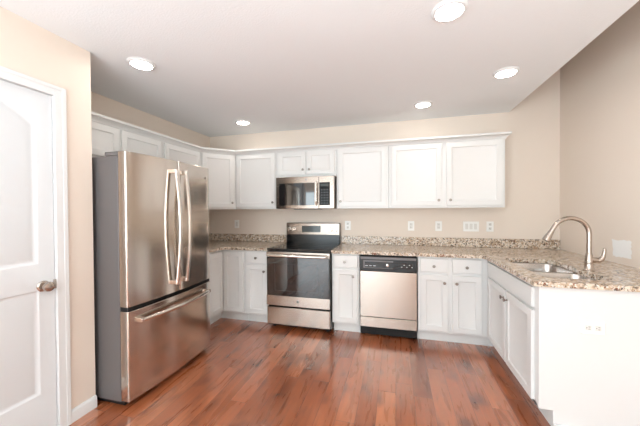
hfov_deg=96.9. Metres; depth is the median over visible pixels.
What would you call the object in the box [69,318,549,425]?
floor
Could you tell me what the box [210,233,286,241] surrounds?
backsplash
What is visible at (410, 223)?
outlet
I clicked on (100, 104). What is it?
wall
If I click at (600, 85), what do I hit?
wall
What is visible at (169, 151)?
upper cabinet
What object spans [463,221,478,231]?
switch plate
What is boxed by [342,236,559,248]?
backsplash
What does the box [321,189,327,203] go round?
control panel
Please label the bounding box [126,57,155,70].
recessed light
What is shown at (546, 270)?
sink
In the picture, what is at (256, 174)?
upper cabinet
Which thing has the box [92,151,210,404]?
refrigerator
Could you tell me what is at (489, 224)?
outlet
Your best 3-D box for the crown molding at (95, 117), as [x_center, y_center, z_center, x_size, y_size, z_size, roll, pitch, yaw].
[-0.058,-0.794,3.224,4.113,0.061,1.528,0,1,-13]
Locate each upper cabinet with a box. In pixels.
[91,121,161,157]
[162,141,199,165]
[200,152,235,209]
[235,153,276,208]
[277,149,336,177]
[336,146,388,208]
[389,139,504,207]
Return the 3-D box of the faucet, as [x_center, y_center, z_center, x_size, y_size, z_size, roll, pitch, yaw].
[1.817,0.216,2.039,0.375,0.387,0.069,0,1,15]
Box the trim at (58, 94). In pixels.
[0,66,71,425]
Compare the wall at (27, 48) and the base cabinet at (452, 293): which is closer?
the wall at (27, 48)
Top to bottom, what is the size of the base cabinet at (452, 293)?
0.879 m
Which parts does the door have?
knob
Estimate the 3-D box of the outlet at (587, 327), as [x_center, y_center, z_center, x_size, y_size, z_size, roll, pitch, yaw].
[1.621,0.683,1.683,0.117,0.074,0.008,0,1,15]
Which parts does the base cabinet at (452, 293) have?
drawer, door, drawer, door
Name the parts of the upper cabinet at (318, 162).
door, door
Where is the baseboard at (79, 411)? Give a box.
[71,395,96,422]
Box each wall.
[0,6,77,409]
[72,43,95,404]
[91,91,210,233]
[210,69,559,243]
[559,0,639,268]
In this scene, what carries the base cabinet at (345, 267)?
on the floor
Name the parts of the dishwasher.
trim, panel, door, control panel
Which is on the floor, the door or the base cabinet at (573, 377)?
the base cabinet at (573, 377)
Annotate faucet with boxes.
[542,216,606,271]
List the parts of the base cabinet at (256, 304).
drawer, door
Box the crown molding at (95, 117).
[91,111,511,154]
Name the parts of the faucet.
spout, handle, lever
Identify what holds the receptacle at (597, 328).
attached to the outlet at (587, 327)
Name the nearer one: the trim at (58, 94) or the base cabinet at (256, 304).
the trim at (58, 94)
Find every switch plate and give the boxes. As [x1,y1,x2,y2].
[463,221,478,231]
[612,239,631,258]
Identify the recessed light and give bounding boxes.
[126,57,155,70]
[235,120,250,124]
[414,101,432,107]
[431,0,468,22]
[492,66,519,78]
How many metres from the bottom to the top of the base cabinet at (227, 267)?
0.879 m
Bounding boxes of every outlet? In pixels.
[345,221,350,229]
[408,221,413,230]
[435,221,441,230]
[486,221,493,231]
[581,321,604,334]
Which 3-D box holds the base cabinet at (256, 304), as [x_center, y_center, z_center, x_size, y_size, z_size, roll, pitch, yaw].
[-0.678,0.881,3.643,0.311,0.879,0.658,0,1,15]
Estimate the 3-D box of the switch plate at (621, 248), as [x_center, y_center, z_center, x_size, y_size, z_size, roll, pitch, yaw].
[2.383,0.283,2.244,0.002,0.148,0.208,0,1,15]
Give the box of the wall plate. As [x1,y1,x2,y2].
[235,220,238,227]
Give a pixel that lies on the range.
(299, 269)
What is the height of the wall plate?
0.117 m
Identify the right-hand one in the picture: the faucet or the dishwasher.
the faucet
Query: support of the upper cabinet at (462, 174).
attached to the wall at (532, 150)
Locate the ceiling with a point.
(273, 65)
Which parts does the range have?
handle, door trim, door trim, storage drawer, oven door, control panel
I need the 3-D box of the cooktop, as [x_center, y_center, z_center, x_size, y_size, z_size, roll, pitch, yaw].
[-0.175,0.409,3.455,0.746,0.022,0.599,0,1,15]
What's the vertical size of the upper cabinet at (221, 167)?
0.764 m
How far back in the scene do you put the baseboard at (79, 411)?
1.89 m
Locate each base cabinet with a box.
[209,250,248,323]
[245,250,267,321]
[332,253,360,331]
[417,256,487,344]
[485,261,639,425]
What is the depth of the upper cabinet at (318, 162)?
3.49 m
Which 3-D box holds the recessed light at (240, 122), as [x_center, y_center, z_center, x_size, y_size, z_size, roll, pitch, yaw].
[-0.951,-1.116,3.506,0.188,0.015,0.188,0,1,15]
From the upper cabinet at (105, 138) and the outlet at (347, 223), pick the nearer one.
the upper cabinet at (105, 138)
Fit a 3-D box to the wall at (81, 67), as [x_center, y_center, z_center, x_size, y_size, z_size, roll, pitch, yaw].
[-1.897,0.124,1.989,0.650,2.448,0.114,0,1,15]
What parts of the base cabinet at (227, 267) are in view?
door, door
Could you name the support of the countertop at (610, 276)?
on the base cabinet at (573, 377)
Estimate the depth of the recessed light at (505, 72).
2.25 m
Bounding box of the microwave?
[276,176,336,208]
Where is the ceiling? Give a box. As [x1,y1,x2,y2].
[0,0,638,136]
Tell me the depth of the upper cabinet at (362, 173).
3.32 m
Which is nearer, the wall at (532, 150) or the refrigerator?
the refrigerator
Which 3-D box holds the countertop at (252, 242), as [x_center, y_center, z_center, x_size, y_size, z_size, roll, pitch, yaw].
[-1.196,0.377,3.482,1.226,0.135,1.226,0,1,15]
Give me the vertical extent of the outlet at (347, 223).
0.117 m
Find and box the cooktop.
[267,242,339,251]
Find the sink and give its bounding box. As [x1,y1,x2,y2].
[512,262,595,279]
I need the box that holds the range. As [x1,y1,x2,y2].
[266,222,340,331]
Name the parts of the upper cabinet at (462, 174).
door, door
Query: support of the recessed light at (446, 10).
in the ceiling
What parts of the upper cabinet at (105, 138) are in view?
door, door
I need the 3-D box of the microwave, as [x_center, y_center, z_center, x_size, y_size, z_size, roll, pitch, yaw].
[-0.147,-0.244,3.597,0.744,0.396,0.440,0,1,15]
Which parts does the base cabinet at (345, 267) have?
drawer, door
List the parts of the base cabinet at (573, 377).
door, false drawer, door, panel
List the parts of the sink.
bowl, bowl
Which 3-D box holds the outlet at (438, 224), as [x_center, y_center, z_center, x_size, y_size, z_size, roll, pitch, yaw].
[1.424,0.158,3.407,0.074,0.117,0.008,0,1,15]
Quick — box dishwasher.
[360,254,416,338]
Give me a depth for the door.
1.62 m
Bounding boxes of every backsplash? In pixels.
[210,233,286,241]
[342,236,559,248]
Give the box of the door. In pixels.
[0,79,56,425]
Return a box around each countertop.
[209,233,286,252]
[331,236,639,291]
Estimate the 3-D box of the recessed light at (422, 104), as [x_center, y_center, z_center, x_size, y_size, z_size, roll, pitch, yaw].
[1.070,-1.122,2.942,0.188,0.015,0.188,0,1,15]
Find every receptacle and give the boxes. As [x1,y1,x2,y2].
[585,325,591,330]
[595,326,601,331]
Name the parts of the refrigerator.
door, freezer drawer, handle, handle, handle, door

